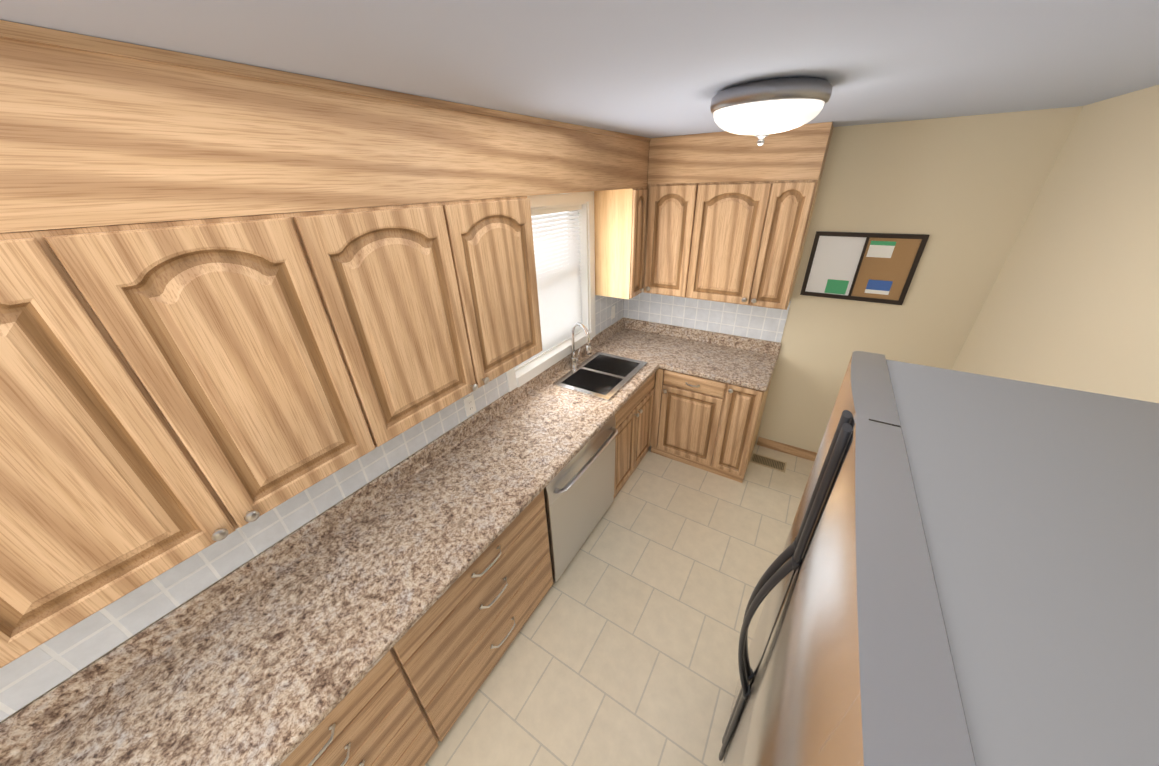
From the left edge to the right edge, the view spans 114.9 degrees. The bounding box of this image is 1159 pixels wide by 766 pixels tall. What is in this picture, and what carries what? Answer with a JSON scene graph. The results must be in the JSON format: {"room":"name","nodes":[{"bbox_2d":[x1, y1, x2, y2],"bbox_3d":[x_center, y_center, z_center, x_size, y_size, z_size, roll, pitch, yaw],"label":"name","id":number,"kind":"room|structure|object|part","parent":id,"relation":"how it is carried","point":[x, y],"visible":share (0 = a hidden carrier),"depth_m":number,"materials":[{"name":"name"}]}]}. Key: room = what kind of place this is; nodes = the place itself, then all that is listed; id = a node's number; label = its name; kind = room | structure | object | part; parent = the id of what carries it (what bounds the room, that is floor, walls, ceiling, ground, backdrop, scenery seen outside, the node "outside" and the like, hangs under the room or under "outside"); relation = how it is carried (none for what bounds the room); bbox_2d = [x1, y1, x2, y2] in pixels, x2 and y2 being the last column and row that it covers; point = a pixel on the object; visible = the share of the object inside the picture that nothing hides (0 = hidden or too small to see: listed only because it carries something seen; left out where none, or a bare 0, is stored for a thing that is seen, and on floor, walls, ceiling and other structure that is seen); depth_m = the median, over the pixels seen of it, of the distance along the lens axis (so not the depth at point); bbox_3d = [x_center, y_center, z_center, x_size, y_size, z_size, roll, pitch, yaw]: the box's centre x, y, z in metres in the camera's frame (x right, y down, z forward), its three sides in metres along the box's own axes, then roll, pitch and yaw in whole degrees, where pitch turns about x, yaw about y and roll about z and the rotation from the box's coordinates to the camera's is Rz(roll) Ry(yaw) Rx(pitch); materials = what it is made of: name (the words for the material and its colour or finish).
{"room":"kitchen","nodes":[
{"label":"kitchen","id":0,"kind":"room"},
{"bbox_2d":[0,219,621,722],"bbox_3d":[-1.012,0.236,1.652,0.150,2.435,5.168,15,33,29],"label":"wall","id":1,"kind":"structure","parent":0,"point":[256,555],"depth_m":1.30,"materials":[{"name":"beige paint"}]},
{"bbox_2d":[0,20,383,667],"bbox_3d":[-1.088,-0.100,0.839,0.339,1.064,0.812,15,33,29],"label":"upper cabinet","id":2,"kind":"object","parent":1,"relation":"attached to","point":[234,296],"depth_m":0.78,"materials":[{"name":"brown wood"}]},
{"bbox_2d":[0,295,623,721],"bbox_3d":[-0.786,0.153,1.849,0.006,0.358,4.568,15,33,29],"label":"tile backsplash","id":3,"kind":"structure","parent":1,"relation":"attached to","point":[44,667],"depth_m":1.25,"materials":[{"name":"white tile"}]},
{"bbox_2d":[463,394,475,416],"bbox_3d":[-0.624,0.128,2.111,0.008,0.116,0.072,15,33,29],"label":"electrical outlet plate","id":4,"kind":"object","parent":3,"relation":"attached to","point":[469,405],"depth_m":2.11,"materials":[{"name":"white plastic"}]},
{"bbox_2d":[611,305,614,318],"bbox_3d":[0.312,-0.647,3.393,0.011,0.116,0.072,15,33,29],"label":"electrical outlet plate","id":5,"kind":"object","parent":3,"relation":"attached to","point":[613,307],"depth_m":3.38,"materials":[{"name":"white plastic"}]},
{"bbox_2d":[248,65,541,442],"bbox_3d":[-0.616,-0.473,1.498,0.339,1.064,0.972,15,33,29],"label":"upper cabinet","id":6,"kind":"object","parent":1,"relation":"attached to","point":[416,210],"depth_m":1.27,"materials":[{"name":"brown wood"}]},
{"bbox_2d":[506,191,595,391],"bbox_3d":[-0.236,-0.683,2.554,0.178,1.122,1.108,15,33,29],"label":"window","id":7,"kind":"structure","parent":1,"relation":"in","point":[532,369],"depth_m":2.73,"materials":[{"name":"white wood"}]},
{"bbox_2d":[515,205,582,371],"bbox_3d":[-0.232,-0.675,2.557,0.040,0.959,0.923,15,33,29],"label":"window blinds","id":8,"kind":"object","parent":7,"relation":"attached to","point":[559,287],"visible":0.58,"depth_m":2.66,"materials":[{"name":"white plastic"}]},
{"bbox_2d":[528,116,639,298],"bbox_3d":[-0.056,-0.915,2.278,0.339,1.064,1.143,15,33,29],"label":"upper cabinet","id":9,"kind":"object","parent":1,"relation":"attached to","point":[567,157],"depth_m":2.25,"materials":[{"name":"brown wood"}]},
{"bbox_2d":[636,136,649,295],"bbox_3d":[0.302,-1.198,2.777,0.339,1.064,0.209,15,33,29],"label":"upper cabinet","id":10,"kind":"object","parent":1,"relation":"attached to","point":[644,141],"depth_m":2.69,"materials":[{"name":"brown wood"}]},
{"bbox_2d":[0,0,1158,137],"bbox_3d":[0.040,-0.581,0.435,2.720,0.100,5.468,15,33,29],"label":"ceiling","id":11,"kind":"structure","parent":0,"point":[655,68],"depth_m":0.81,"materials":[{"name":"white paint"}]},
{"bbox_2d":[710,77,832,145],"bbox_3d":[0.623,-0.892,1.244,0.361,0.159,0.361,15,33,29],"label":"flush-mount ceiling light","id":12,"kind":"object","parent":11,"relation":"attached to","point":[761,110],"visible":1,"depth_m":1.12,"materials":[{"name":"white glass"}]},
{"bbox_2d":[424,443,813,765],"bbox_3d":[0.115,1.646,1.643,2.720,0.100,5.468,15,33,29],"label":"floor","id":13,"kind":"structure","parent":0,"point":[622,649],"depth_m":2.02,"materials":[{"name":"tile"}]},
{"bbox_2d":[280,489,552,765],"bbox_3d":[-1.053,1.330,1.280,0.637,0.869,2.460,15,33,29],"label":"base cabinet","id":14,"kind":"object","parent":13,"relation":"on","point":[406,700],"visible":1,"depth_m":1.49,"materials":[{"name":"brown wood"}]},
{"bbox_2d":[0,318,687,765],"bbox_3d":[-0.516,0.382,1.784,0.629,0.574,4.566,15,33,29],"label":"countertop","id":15,"kind":"structure","parent":14,"relation":"on","point":[276,652],"depth_m":1.29,"materials":[{"name":"stone"}]},
{"bbox_2d":[569,322,591,368],"bbox_3d":[0.019,-0.275,2.768,0.234,0.388,0.169,15,33,29],"label":"faucet","id":16,"kind":"object","parent":15,"relation":"on","point":[574,363],"depth_m":2.83,"materials":[{"name":"silver metal"}]},
{"bbox_2d":[552,351,647,417],"bbox_3d":[0.172,0.007,2.829,0.454,0.196,0.654,15,33,29],"label":"sink","id":17,"kind":"object","parent":15,"relation":"in","point":[601,376],"depth_m":2.83,"materials":[{"name":"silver metal"}]},
{"bbox_2d":[544,416,617,582],"bbox_3d":[-0.170,0.664,2.454,0.651,0.868,0.759,15,33,29],"label":"dishwasher","id":18,"kind":"object","parent":13,"relation":"on","point":[579,493],"visible":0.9,"depth_m":2.23,"materials":[{"name":"silver metal"}]},
{"bbox_3d":[0.067,0.435,2.154,0.068,0.014,0.672,15,33,29],"label":"handle","id":19,"kind":"part","parent":18,"relation":"part of","materials":[{"name":"silver metal"}]},
{"bbox_2d":[614,373,654,497],"bbox_3d":[0.188,0.333,3.041,0.599,0.868,0.757,15,33,29],"label":"base cabinet","id":20,"kind":"object","parent":13,"relation":"on","point":[633,415],"visible":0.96,"depth_m":2.80,"materials":[{"name":"brown wood"}]},
{"bbox_2d":[650,368,771,482],"bbox_3d":[1.113,0.227,3.178,0.790,0.868,0.652,15,33,29],"label":"base cabinet","id":21,"kind":"object","parent":13,"relation":"on","point":[710,425],"visible":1,"depth_m":2.94,"materials":[{"name":"brown wood"}]},
{"bbox_2d":[660,328,781,390],"bbox_3d":[1.121,-0.213,2.935,0.773,0.134,0.636,15,33,29],"label":"countertop","id":22,"kind":"structure","parent":21,"relation":"on","point":[731,359],"depth_m":2.96,"materials":[{"name":"stone"}]},
{"bbox_2d":[749,452,786,472],"bbox_3d":[1.634,0.686,3.208,0.280,0.004,0.140,15,33,29],"label":"floor vent","id":23,"kind":"object","parent":13,"relation":"in","point":[769,462],"visible":0.98,"depth_m":3.20,"materials":[{"name":"gold metal"}]},
{"bbox_2d":[719,351,1158,765],"bbox_3d":[0.727,1.014,0.813,0.822,1.764,1.200,15,33,29],"label":"refrigerator","id":24,"kind":"object","parent":13,"relation":"on","point":[962,569],"visible":1,"depth_m":0.48,"materials":[{"name":"silver metal"}]},
{"bbox_2d":[623,106,1082,452],"bbox_3d":[1.485,-0.580,3.002,2.720,2.435,0.150,15,33,29],"label":"wall","id":25,"kind":"structure","parent":0,"point":[963,192],"depth_m":2.28,"materials":[{"name":"beige paint"}]},
{"bbox_2d":[623,292,790,342],"bbox_3d":[1.012,-0.640,3.199,1.387,0.358,0.006,15,33,29],"label":"tile backsplash","id":26,"kind":"structure","parent":25,"relation":"attached to","point":[761,323],"depth_m":3.16,"materials":[{"name":"white tile"}]},
{"bbox_2d":[643,122,833,309],"bbox_3d":[1.026,-1.149,2.644,1.069,1.064,0.382,15,33,29],"label":"upper cabinet","id":27,"kind":"object","parent":25,"relation":"attached to","point":[728,216],"visible":1,"depth_m":2.48,"materials":[{"name":"brown wood"}]},
{"bbox_2d":[757,437,816,460],"bbox_3d":[2.071,0.648,3.166,1.014,0.084,0.014,15,33,29],"label":"baseboard","id":28,"kind":"structure","parent":25,"relation":"attached to","point":[789,449],"depth_m":3.29,"materials":[{"name":"brown wood"}]},
{"bbox_2d":[800,231,929,304],"bbox_3d":[1.879,-0.777,2.491,0.595,0.435,0.018,15,33,29],"label":"bulletin board","id":29,"kind":"object","parent":25,"relation":"attached to","point":[873,267],"visible":1,"depth_m":2.48,"materials":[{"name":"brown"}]},
{"bbox_2d":[951,85,1158,402],"bbox_3d":[1.167,0.828,0.425,0.150,2.435,5.168,15,33,29],"label":"wall","id":30,"kind":"structure","parent":0,"point":[1072,301],"depth_m":1.49,"materials":[{"name":"beige paint"}]},
{"label":"outside","id":31,"kind":"structure","parent":0,"visible":0},
{"bbox_2d":[531,212,566,277],"bbox_3d":[-0.532,-0.714,2.749,0.020,1.890,1.959,15,33,29],"label":"sky","id":32,"kind":"structure","parent":31,"point":[549,232],"depth_m":3.00,"materials":[{"name":"white"}]}
]}

